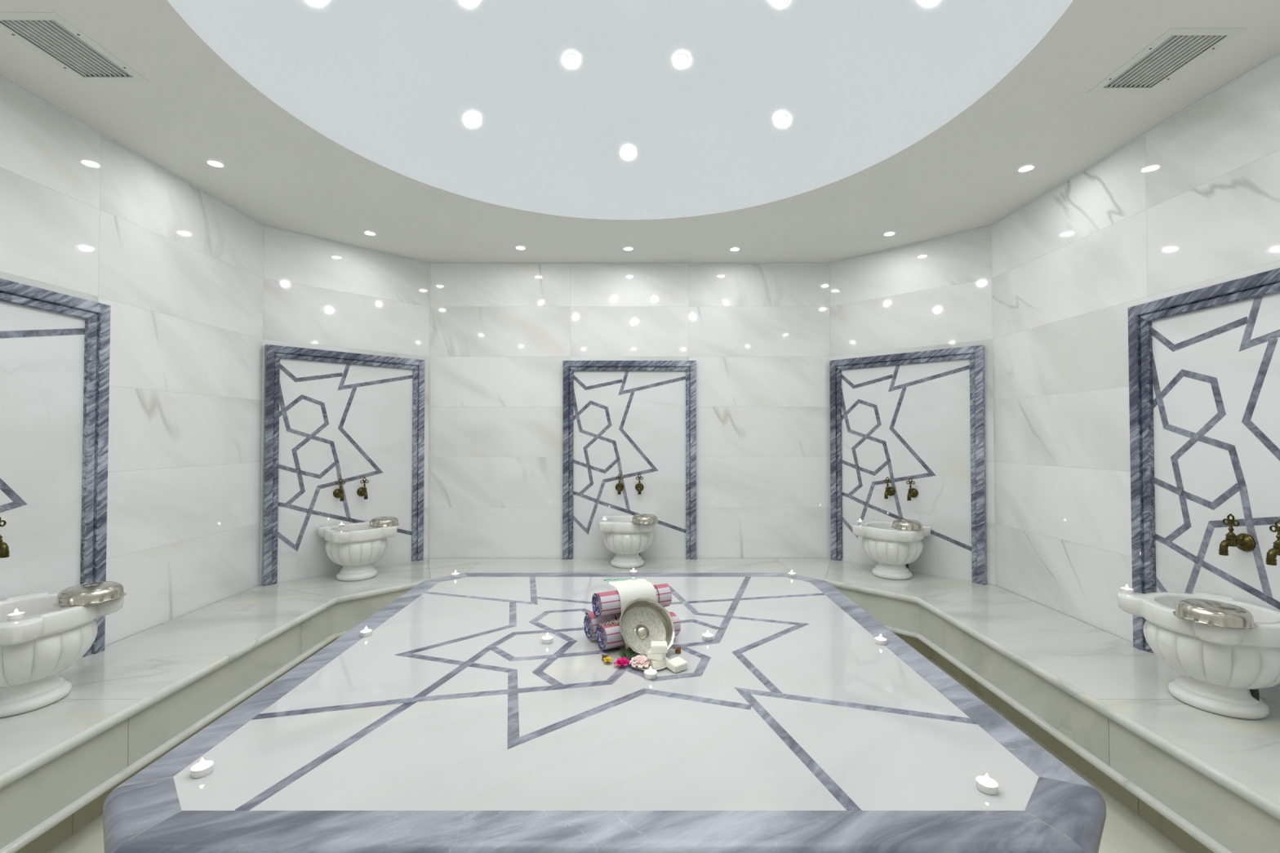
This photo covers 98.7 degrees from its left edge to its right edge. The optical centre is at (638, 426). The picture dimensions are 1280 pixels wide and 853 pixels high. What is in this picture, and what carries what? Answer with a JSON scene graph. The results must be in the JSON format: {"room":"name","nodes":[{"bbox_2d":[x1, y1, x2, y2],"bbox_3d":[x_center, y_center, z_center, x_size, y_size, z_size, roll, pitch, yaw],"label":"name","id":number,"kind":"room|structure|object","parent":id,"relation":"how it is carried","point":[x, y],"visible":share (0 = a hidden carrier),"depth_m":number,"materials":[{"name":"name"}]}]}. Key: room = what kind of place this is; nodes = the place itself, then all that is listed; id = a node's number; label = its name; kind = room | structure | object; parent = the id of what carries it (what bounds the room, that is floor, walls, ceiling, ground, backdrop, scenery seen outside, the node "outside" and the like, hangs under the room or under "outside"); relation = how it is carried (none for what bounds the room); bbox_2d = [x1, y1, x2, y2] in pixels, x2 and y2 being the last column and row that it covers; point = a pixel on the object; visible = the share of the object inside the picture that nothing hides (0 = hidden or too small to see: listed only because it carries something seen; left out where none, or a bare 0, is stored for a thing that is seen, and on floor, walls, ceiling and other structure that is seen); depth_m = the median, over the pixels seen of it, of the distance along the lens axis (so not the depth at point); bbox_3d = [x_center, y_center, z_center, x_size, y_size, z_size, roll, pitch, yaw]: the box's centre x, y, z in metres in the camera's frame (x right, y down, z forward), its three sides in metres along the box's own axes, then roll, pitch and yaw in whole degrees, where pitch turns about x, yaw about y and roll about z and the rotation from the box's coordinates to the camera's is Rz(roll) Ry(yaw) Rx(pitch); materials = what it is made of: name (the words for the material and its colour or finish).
{"room":"spa","nodes":[
{"label":"spa","id":0,"kind":"room"},
{"bbox_2d":[0,78,264,646],"bbox_3d":[-2.527,0.006,2.045,0.120,2.820,3.110,0,-1,0],"label":"wall","id":1,"kind":"structure","parent":0,"point":[179,270],"depth_m":2.82,"materials":[{"name":"white stone"}]},
{"bbox_2d":[0,278,111,657],"bbox_3d":[-2.442,0.220,1.981,0.048,1.570,1.055,0,-1,0],"label":"decorative panel","id":2,"kind":"object","parent":1,"relation":"attached to","point":[55,347],"visible":0.85,"depth_m":2.31,"materials":[{"name":"white stone"}]},
{"bbox_2d":[0,516,9,558],"bbox_3d":[-2.407,0.410,2.057,0.098,0.159,0.068,0,-1,0],"label":"tap","id":3,"kind":"object","parent":2,"relation":"attached to","point":[4,548],"visible":1,"depth_m":2.05,"materials":[{"name":"gold metal"}]},
{"bbox_2d":[259,226,430,585],"bbox_3d":[-2.113,0.042,4.037,1.119,2.820,0.120,1,-1,-45],"label":"wall","id":4,"kind":"structure","parent":0,"point":[319,294],"depth_m":3.96,"materials":[{"name":"stone"}]},
{"bbox_2d":[262,344,425,586],"bbox_3d":[-2.068,0.255,3.958,0.048,1.570,1.055,-1,-1,45],"label":"decorative panel","id":5,"kind":"object","parent":4,"relation":"attached to","point":[330,416],"visible":0.98,"depth_m":3.89,"materials":[{"name":"white stone"}]},
{"bbox_2d":[333,478,345,501],"bbox_3d":[-2.100,0.443,3.874,0.068,0.159,0.098,1,-1,-45],"label":"tap","id":6,"kind":"object","parent":5,"relation":"attached to","point":[337,493],"visible":1,"depth_m":3.87,"materials":[{"name":"gold metal"}]},
{"bbox_2d":[356,476,368,499],"bbox_3d":[-1.988,0.445,3.986,0.068,0.159,0.098,1,-1,-45],"label":"tap","id":7,"kind":"object","parent":5,"relation":"attached to","point":[362,491],"visible":1,"depth_m":3.98,"materials":[{"name":"gold metal"}]},
{"bbox_2d":[47,657,1186,852],"bbox_3d":[-0.070,1.426,2.020,4.794,0.060,4.690,0,-1,0],"label":"floor","id":8,"kind":"structure","parent":0,"point":[1124,831],"depth_m":1.88,"materials":[{"name":"stone"}]},
{"bbox_2d":[102,573,1106,852],"bbox_3d":[-0.069,1.080,1.959,2.072,0.630,2.000,0,-1,0],"label":"platform","id":9,"kind":"object","parent":8,"relation":"on","point":[451,726],"visible":0.91,"depth_m":1.28,"materials":[{"name":"white stone"}]},
{"bbox_2d":[190,758,213,777],"bbox_3d":[-0.946,0.735,1.192,0.040,0.032,0.040,0,-1,0],"label":"tealight candle","id":10,"kind":"object","parent":9,"relation":"on","point":[203,768],"visible":1,"depth_m":1.19,"materials":[{"name":"wax"}]},
{"bbox_2d":[360,626,372,637],"bbox_3d":[-0.999,0.750,2.017,0.040,0.032,0.040,0,-1,0],"label":"tealight candle","id":11,"kind":"object","parent":9,"relation":"on","point":[366,633],"visible":1,"depth_m":2.01,"materials":[{"name":"wax"}]},
{"bbox_2d":[451,570,459,577],"bbox_3d":[-0.951,0.765,2.859,0.040,0.032,0.040,0,-1,0],"label":"tealight candle","id":12,"kind":"object","parent":9,"relation":"on","point":[455,575],"visible":1,"depth_m":2.85,"materials":[{"name":"wax"}]},
{"bbox_2d":[451,573,459,577],"bbox_3d":[-0.951,0.773,2.859,0.040,0.016,0.040,0,-1,0],"label":"cup","id":13,"kind":"object","parent":12,"relation":"on","point":[454,575],"depth_m":2.85,"materials":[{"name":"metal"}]},
{"bbox_2d":[542,632,552,644],"bbox_3d":[-0.323,0.749,1.951,0.040,0.032,0.040,0,-1,0],"label":"tealight candle","id":14,"kind":"object","parent":9,"relation":"on","point":[547,639],"visible":1,"depth_m":1.94,"materials":[{"name":"wax"}]},
{"bbox_2d":[583,611,621,639],"bbox_3d":[-0.052,0.715,2.031,0.286,0.089,0.090,1,-1,-27],"label":"rolled towel","id":15,"kind":"object","parent":9,"relation":"on","point":[591,621],"visible":0.18,"depth_m":1.96,"materials":[{"name":"fabric"}]},
{"bbox_2d":[601,654,609,661],"bbox_3d":[-0.106,0.752,1.793,0.029,0.020,0.024,0,-1,0],"label":"dried flower","id":16,"kind":"object","parent":9,"relation":"on","point":[603,656],"visible":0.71,"depth_m":1.79,"materials":[{"name":"brown plant"}]},
{"bbox_2d":[603,656,613,662],"bbox_3d":[-0.098,0.750,1.769,0.033,0.014,0.031,0,-1,0],"label":"flower","id":17,"kind":"object","parent":9,"relation":"on","point":[608,659],"visible":1,"depth_m":1.76,"materials":[{"name":"yellow plant"}]},
{"bbox_2d":[613,657,629,666],"bbox_3d":[-0.052,0.746,1.744,0.050,0.021,0.049,0,-1,0],"label":"flower","id":18,"kind":"object","parent":9,"relation":"on","point":[621,661],"visible":1,"depth_m":1.74,"materials":[{"name":"pink plant"}]},
{"bbox_2d":[617,648,636,659],"bbox_3d":[-0.032,0.742,1.781,0.066,0.025,0.049,0,-1,-21],"label":"greens","id":19,"kind":"object","parent":9,"relation":"on","point":[628,654],"visible":0.9,"depth_m":1.78,"materials":[{"name":"green plant"}]},
{"bbox_2d":[630,568,636,574],"bbox_3d":[-0.026,0.766,2.912,0.040,0.032,0.040,0,-1,0],"label":"tealight candle","id":20,"kind":"object","parent":9,"relation":"on","point":[632,572],"visible":1,"depth_m":2.90,"materials":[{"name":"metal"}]},
{"bbox_2d":[595,612,680,649],"bbox_3d":[0.001,0.719,1.936,0.286,0.083,0.094,1,-1,-27],"label":"rolled towel","id":21,"kind":"object","parent":9,"relation":"on","point":[608,637],"visible":0.34,"depth_m":1.86,"materials":[{"name":"fabric"}]},
{"bbox_2d":[591,583,671,626],"bbox_3d":[-0.019,0.630,1.966,0.288,0.099,0.123,1,-1,-27],"label":"rolled towel","id":22,"kind":"object","parent":21,"relation":"on","point":[604,604],"visible":0.65,"depth_m":1.92,"materials":[{"name":"fabric"}]},
{"bbox_2d":[602,577,657,649],"bbox_3d":[-0.025,0.667,2.002,0.149,0.192,0.241,0,-1,-23],"label":"draped cloth","id":23,"kind":"object","parent":22,"relation":"on","point":[628,589],"visible":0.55,"depth_m":1.97,"materials":[{"name":"white fabric"}]},
{"bbox_2d":[618,597,675,657],"bbox_3d":[0.027,0.676,1.849,0.199,0.171,0.147,0,-1,-20],"label":"metal bowl","id":24,"kind":"object","parent":9,"relation":"on","point":[642,621],"visible":0.88,"depth_m":1.88,"materials":[{"name":"metal"}]},
{"bbox_2d":[629,653,668,670],"bbox_3d":[0.036,0.757,1.762,0.131,0.008,0.131,0,-1,0],"label":"soap dish","id":25,"kind":"object","parent":9,"relation":"on","point":[643,668],"visible":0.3,"depth_m":1.72,"materials":[{"name":"white ceramic"}]},
{"bbox_2d":[628,654,650,668],"bbox_3d":[0.004,0.739,1.736,0.064,0.029,0.066,0,-1,-25],"label":"flower","id":26,"kind":"object","parent":25,"relation":"on","point":[640,660],"visible":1,"depth_m":1.72,"materials":[{"name":"pink plant"}]},
{"bbox_2d":[648,657,667,668],"bbox_3d":[0.062,0.747,1.744,0.050,0.023,0.044,0,-1,-20],"label":"soap bar","id":27,"kind":"object","parent":25,"relation":"on","point":[654,664],"visible":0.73,"depth_m":1.72,"materials":[{"name":"white wax"}]},
{"bbox_2d":[647,648,666,661],"bbox_3d":[0.058,0.723,1.746,0.050,0.023,0.044,0,-1,20],"label":"soap bar","id":28,"kind":"object","parent":27,"relation":"on","point":[655,656],"visible":0.76,"depth_m":1.73,"materials":[{"name":"white wax"}]},
{"bbox_2d":[651,640,667,653],"bbox_3d":[0.066,0.700,1.743,0.050,0.023,0.044,0,-1,-1],"label":"soap bar","id":29,"kind":"object","parent":28,"relation":"on","point":[657,646],"visible":1,"depth_m":1.72,"materials":[{"name":"white wax"}]},
{"bbox_2d":[644,666,657,679],"bbox_3d":[0.037,0.744,1.667,0.040,0.032,0.040,0,-1,0],"label":"tealight candle","id":30,"kind":"object","parent":9,"relation":"on","point":[650,674],"visible":1,"depth_m":1.66,"materials":[{"name":"wax"}]},
{"bbox_2d":[672,646,680,653],"bbox_3d":[0.131,0.753,1.852,0.029,0.020,0.020,0,-1,-13],"label":"dried flower","id":31,"kind":"object","parent":9,"relation":"on","point":[677,651],"visible":1,"depth_m":1.85,"materials":[{"name":"brown plant"}]},
{"bbox_2d":[666,656,688,673],"bbox_3d":[0.121,0.746,1.722,0.053,0.028,0.048,1,-1,-36],"label":"soap bar","id":32,"kind":"object","parent":9,"relation":"on","point":[677,664],"visible":1,"depth_m":1.71,"materials":[{"name":"white wax"}]},
{"bbox_2d":[702,630,713,641],"bbox_3d":[0.249,0.749,1.977,0.040,0.032,0.040,0,-1,0],"label":"tealight candle","id":33,"kind":"object","parent":9,"relation":"on","point":[707,637],"visible":1,"depth_m":1.97,"materials":[{"name":"wax"}]},
{"bbox_2d":[787,570,795,577],"bbox_3d":[0.801,0.765,2.870,0.040,0.032,0.040,0,-1,0],"label":"tealight candle","id":34,"kind":"object","parent":9,"relation":"on","point":[791,574],"visible":1,"depth_m":2.86,"materials":[{"name":"wax"}]},
{"bbox_2d":[874,634,886,645],"bbox_3d":[0.855,0.748,1.939,0.040,0.032,0.040,0,-1,0],"label":"tealight candle","id":35,"kind":"object","parent":9,"relation":"on","point":[879,640],"visible":1,"depth_m":1.93,"materials":[{"name":"wax"}]},
{"bbox_2d":[975,773,998,795],"bbox_3d":[0.721,0.734,1.137,0.040,0.032,0.040,0,-1,0],"label":"tealight candle","id":36,"kind":"object","parent":9,"relation":"on","point":[985,784],"visible":1,"depth_m":1.13,"materials":[{"name":"wax"}]},
{"bbox_2d":[0,558,1279,852],"bbox_3d":[-0.070,1.208,2.415,4.780,0.390,3.893,0,-1,0],"label":"bench","id":37,"kind":"object","parent":8,"relation":"on","point":[1207,782],"visible":0.59,"depth_m":2.25,"materials":[{"name":"white stone"}]},
{"bbox_2d":[0,591,124,718],"bbox_3d":[-2.241,0.832,2.001,0.417,0.346,0.417,0,-1,0],"label":"basin","id":38,"kind":"object","parent":37,"relation":"on","point":[49,639],"visible":0.86,"depth_m":1.95,"materials":[{"name":"stone"}]},
{"bbox_2d":[7,608,25,620],"bbox_3d":[-2.132,0.641,1.884,0.040,0.032,0.040,0,-1,0],"label":"tealight candle","id":39,"kind":"object","parent":38,"relation":"on","point":[16,615],"visible":1,"depth_m":1.88,"materials":[{"name":"wax"}]},
{"bbox_2d":[53,581,126,607],"bbox_3d":[-2.095,0.634,2.104,0.200,0.054,0.200,0,-1,-17],"label":"metal bowl","id":40,"kind":"object","parent":38,"relation":"on","point":[95,593],"visible":1,"depth_m":2.05,"materials":[{"name":"metal"}]},
{"bbox_2d":[316,520,397,581],"bbox_3d":[-1.939,0.864,3.792,0.417,0.346,0.417,1,-1,-45],"label":"basin","id":41,"kind":"object","parent":37,"relation":"on","point":[354,547],"visible":0.98,"depth_m":3.67,"materials":[{"name":"stone"}]},
{"bbox_2d":[368,516,399,527],"bbox_3d":[-1.787,0.666,3.864,0.200,0.054,0.200,-1,-1,28],"label":"metal bowl","id":42,"kind":"object","parent":41,"relation":"on","point":[380,522],"visible":1,"depth_m":3.80,"materials":[{"name":"metal"}]},
{"bbox_2d":[598,515,655,568],"bbox_3d":[-0.082,0.871,4.149,0.417,0.346,0.417,0,-1,0],"label":"basin","id":43,"kind":"object","parent":37,"relation":"on","point":[622,537],"visible":0.91,"depth_m":4.00,"materials":[{"name":"stone"}]},
{"bbox_2d":[631,513,658,524],"bbox_3d":[0.047,0.668,3.997,0.200,0.054,0.200,0,-1,-17],"label":"metal bowl","id":44,"kind":"object","parent":43,"relation":"on","point":[644,518],"visible":1,"depth_m":3.93,"materials":[{"name":"metal"}]},
{"bbox_2d":[852,520,931,580],"bbox_3d":[1.764,0.865,3.828,0.417,0.346,0.417,1,-1,-45],"label":"basin","id":45,"kind":"object","parent":37,"relation":"on","point":[894,549],"visible":0.94,"depth_m":3.71,"materials":[{"name":"stone"}]},
{"bbox_2d":[890,519,923,530],"bbox_3d":[1.827,0.663,3.737,0.200,0.054,0.200,-1,-1,28],"label":"metal bowl","id":46,"kind":"object","parent":45,"relation":"on","point":[900,524],"visible":1,"depth_m":3.67,"materials":[{"name":"metal"}]},
{"bbox_2d":[1116,591,1279,719],"bbox_3d":[2.101,0.832,2.001,0.417,0.346,0.417,0,-1,0],"label":"basin","id":47,"kind":"object","parent":37,"relation":"on","point":[1223,670],"visible":0.84,"depth_m":1.91,"materials":[{"name":"stone"}]},
{"bbox_2d":[1120,584,1133,594],"bbox_3d":[1.950,0.647,2.194,0.040,0.032,0.040,0,-1,0],"label":"tealight candle","id":48,"kind":"object","parent":47,"relation":"on","point":[1126,590],"visible":1,"depth_m":2.19,"materials":[{"name":"wax"}]},
{"bbox_2d":[1120,587,1133,594],"bbox_3d":[1.950,0.655,2.194,0.040,0.016,0.040,0,-1,0],"label":"cup","id":49,"kind":"object","parent":48,"relation":"on","point":[1126,590],"depth_m":2.19,"materials":[{"name":"metal"}]},
{"bbox_2d":[1173,599,1257,630],"bbox_3d":[1.958,0.630,1.871,0.200,0.054,0.200,0,-1,-17],"label":"metal bowl","id":50,"kind":"object","parent":47,"relation":"on","point":[1207,612],"visible":1,"depth_m":1.82,"materials":[{"name":"metal"}]},
{"bbox_2d":[427,263,831,558],"bbox_3d":[-0.070,0.049,4.450,3.208,2.820,0.120,0,-1,0],"label":"wall","id":51,"kind":"structure","parent":0,"point":[757,335],"depth_m":4.40,"materials":[{"name":"white stone"}]},
{"bbox_2d":[562,360,696,559],"bbox_3d":[-0.070,0.262,4.361,1.055,1.570,0.048,0,-1,0],"label":"decorative panel","id":52,"kind":"object","parent":51,"relation":"attached to","point":[628,419],"visible":0.99,"depth_m":4.37,"materials":[{"name":"white stone"}]},
{"bbox_2d":[615,474,623,494],"bbox_3d":[-0.149,0.451,4.323,0.068,0.159,0.098,0,-1,0],"label":"tap","id":53,"kind":"object","parent":52,"relation":"attached to","point":[619,486],"visible":1,"depth_m":4.32,"materials":[{"name":"gold metal"}]},
{"bbox_2d":[635,473,644,494],"bbox_3d":[0.009,0.451,4.323,0.068,0.159,0.098,0,-1,0],"label":"tap","id":54,"kind":"object","parent":52,"relation":"attached to","point":[639,486],"visible":1,"depth_m":4.32,"materials":[{"name":"gold metal"}]},
{"bbox_2d":[0,52,1279,263],"bbox_3d":[-0.070,-1.343,2.464,4.794,0.005,3.900,0,-1,0],"label":"trim","id":55,"kind":"structure","parent":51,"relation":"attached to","point":[1278,54],"depth_m":3.09,"materials":[{"name":"white paint"}]},
{"bbox_2d":[0,0,1279,262],"bbox_3d":[-0.070,-1.653,2.075,4.842,0.600,4.737,0,-1,0],"label":"ceiling","id":56,"kind":"structure","parent":0,"point":[338,121],"depth_m":2.64,"materials":[{"name":"white paint"}]},
{"bbox_2d":[0,12,150,82],"bbox_3d":[-2.047,-1.371,1.980,0.265,0.040,0.356,0,-1,0],"label":"ceiling vent","id":57,"kind":"object","parent":56,"relation":"in","point":[47,34],"visible":0.95,"depth_m":1.97,"materials":[{"name":"white metal"}]},
{"bbox_2d":[206,159,224,167],"bbox_3d":[-2.150,-1.337,2.794,0.075,0.006,0.075,0,-1,0],"label":"recessed light","id":58,"kind":"object","parent":56,"relation":"in","point":[213,162],"visible":1,"depth_m":2.79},
{"bbox_2d":[308,0,327,5],"bbox_3d":[-1.201,-1.613,2.059,0.064,0.043,0.075,0,-1,-4],"label":"ceiling spotlight","id":59,"kind":"object","parent":56,"relation":"attached to","point":[317,2],"visible":1,"depth_m":2.08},
{"bbox_2d":[364,231,376,235],"bbox_3d":[-1.833,-1.320,3.754,0.075,0.006,0.075,0,-1,0],"label":"recessed light","id":60,"kind":"object","parent":56,"relation":"in","point":[368,233],"visible":1,"depth_m":3.75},
{"bbox_2d":[461,0,478,6],"bbox_3d":[-0.718,-1.820,2.336,0.071,0.029,0.075,-1,-1,27],"label":"recessed light","id":61,"kind":"object","parent":56,"relation":"in","point":[467,2],"visible":1,"depth_m":2.35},
{"bbox_2d":[465,112,479,126],"bbox_3d":[-0.866,-1.599,2.867,0.064,0.043,0.075,-1,-1,41],"label":"ceiling spotlight","id":62,"kind":"object","parent":56,"relation":"attached to","point":[472,119],"visible":1,"depth_m":2.86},
{"bbox_2d":[515,245,525,249],"bbox_3d":[-0.867,-1.315,4.044,0.075,0.006,0.075,0,-1,0],"label":"recessed light","id":63,"kind":"object","parent":56,"relation":"in","point":[519,247],"visible":1,"depth_m":4.04,"materials":[{"name":"white"}]},
{"bbox_2d":[564,53,578,67],"bbox_3d":[-0.331,-1.813,2.722,0.075,0.029,0.071,1,-1,-27],"label":"recessed light","id":64,"kind":"object","parent":56,"relation":"in","point":[571,61],"visible":1,"depth_m":2.72,"materials":[{"name":"white glass"}]},
{"bbox_2d":[622,246,633,250],"bbox_3d":[-0.075,-1.314,4.064,0.075,0.006,0.075,0,-1,0],"label":"recessed light","id":65,"kind":"object","parent":56,"relation":"in","point":[626,248],"visible":1,"depth_m":4.05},
{"bbox_2d":[622,146,635,159],"bbox_3d":[-0.058,-1.593,3.202,0.075,0.043,0.064,0,-1,4],"label":"ceiling spotlight","id":66,"kind":"object","parent":56,"relation":"attached to","point":[628,153],"visible":1,"depth_m":3.20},
{"bbox_2d":[674,53,688,67],"bbox_3d":[0.215,-1.813,2.722,0.075,0.029,0.071,-1,-1,27],"label":"recessed light","id":67,"kind":"object","parent":56,"relation":"in","point":[681,60],"visible":1,"depth_m":2.72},
{"bbox_2d":[729,247,739,251],"bbox_3d":[0.715,-1.314,4.074,0.075,0.006,0.075,0,-1,0],"label":"recessed light","id":68,"kind":"object","parent":56,"relation":"in","point":[733,249],"visible":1,"depth_m":4.07,"materials":[{"name":"white"}]},
{"bbox_2d":[771,0,788,6],"bbox_3d":[0.602,-1.820,2.336,0.071,0.029,0.075,1,-1,-27],"label":"recessed light","id":69,"kind":"object","parent":56,"relation":"in","point":[777,2],"visible":1,"depth_m":2.35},
{"bbox_2d":[774,112,789,126],"bbox_3d":[0.750,-1.599,2.867,0.075,0.043,0.064,-1,-1,41],"label":"ceiling spotlight","id":70,"kind":"object","parent":56,"relation":"attached to","point":[782,119],"visible":1,"depth_m":2.86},
{"bbox_2d":[883,231,895,235],"bbox_3d":[1.718,-1.320,3.764,0.075,0.006,0.075,0,-1,0],"label":"recessed light","id":71,"kind":"object","parent":56,"relation":"in","point":[891,233],"visible":1,"depth_m":3.76,"materials":[{"name":"white"}]},
{"bbox_2d":[919,0,937,5],"bbox_3d":[1.085,-1.613,2.059,0.064,0.043,0.075,0,-1,4],"label":"ceiling spotlight","id":72,"kind":"object","parent":56,"relation":"attached to","point":[927,2],"visible":1,"depth_m":2.08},
{"bbox_2d":[1017,164,1035,172],"bbox_3d":[2.006,-1.336,2.844,0.075,0.006,0.075,0,-1,0],"label":"recessed light","id":73,"kind":"object","parent":56,"relation":"in","point":[1029,166],"visible":1,"depth_m":2.84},
{"bbox_2d":[1087,27,1248,93],"bbox_3d":[1.946,-1.370,2.047,0.265,0.040,0.351,0,-1,0],"label":"ceiling vent","id":74,"kind":"object","parent":56,"relation":"in","point":[1177,50],"visible":0.97,"depth_m":2.03,"materials":[{"name":"white metal"}]},
{"bbox_2d":[829,226,995,585],"bbox_3d":[1.973,0.042,4.037,0.120,2.820,1.119,1,-1,-45],"label":"wall","id":75,"kind":"structure","parent":0,"point":[936,294],"depth_m":3.91,"materials":[{"name":"stone"}]},
{"bbox_2d":[829,345,986,585],"bbox_3d":[1.902,0.256,3.984,1.055,1.570,0.048,-1,-1,45],"label":"niche","id":76,"kind":"object","parent":75,"relation":"attached to","point":[920,416],"visible":0.95,"depth_m":3.92,"materials":[{"name":"white stone"}]},
{"bbox_2d":[883,476,895,498],"bbox_3d":[1.822,0.445,4.012,0.068,0.159,0.098,-1,-1,45],"label":"tap","id":77,"kind":"object","parent":76,"relation":"attached to","point":[890,491],"visible":1,"depth_m":4.00,"materials":[{"name":"gold metal"}]},
{"bbox_2d":[906,477,918,500],"bbox_3d":[1.933,0.443,3.900,0.068,0.159,0.098,-1,-1,45],"label":"tap","id":78,"kind":"object","parent":76,"relation":"attached to","point":[913,492],"visible":1,"depth_m":3.89,"materials":[{"name":"gold metal"}]},
{"bbox_2d":[991,54,1279,643],"bbox_3d":[2.387,0.006,2.045,0.120,2.820,3.110,0,-1,0],"label":"wall","id":79,"kind":"structure","parent":0,"point":[1192,203],"depth_m":2.78,"materials":[{"name":"white stone"}]},
{"bbox_2d":[1128,267,1279,704],"bbox_3d":[2.302,0.221,2.021,0.048,1.570,1.055,0,-1,0],"label":"decorative wall panel","id":80,"kind":"object","parent":79,"relation":"attached to","point":[1204,363],"visible":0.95,"depth_m":2.24,"materials":[{"name":"white stone"}]},
{"bbox_2d":[1218,513,1255,555],"bbox_3d":[2.267,0.411,2.097,0.098,0.159,0.068,0,-1,0],"label":"tap","id":81,"kind":"object","parent":80,"relation":"attached to","point":[1244,542],"visible":1,"depth_m":2.09,"materials":[{"name":"gold metal"}]},
{"bbox_2d":[1265,520,1279,565],"bbox_3d":[2.267,0.408,1.939,0.098,0.159,0.068,0,-1,0],"label":"tap","id":82,"kind":"object","parent":80,"relation":"attached to","point":[1272,554],"visible":1,"depth_m":1.94,"materials":[{"name":"gold metal"}]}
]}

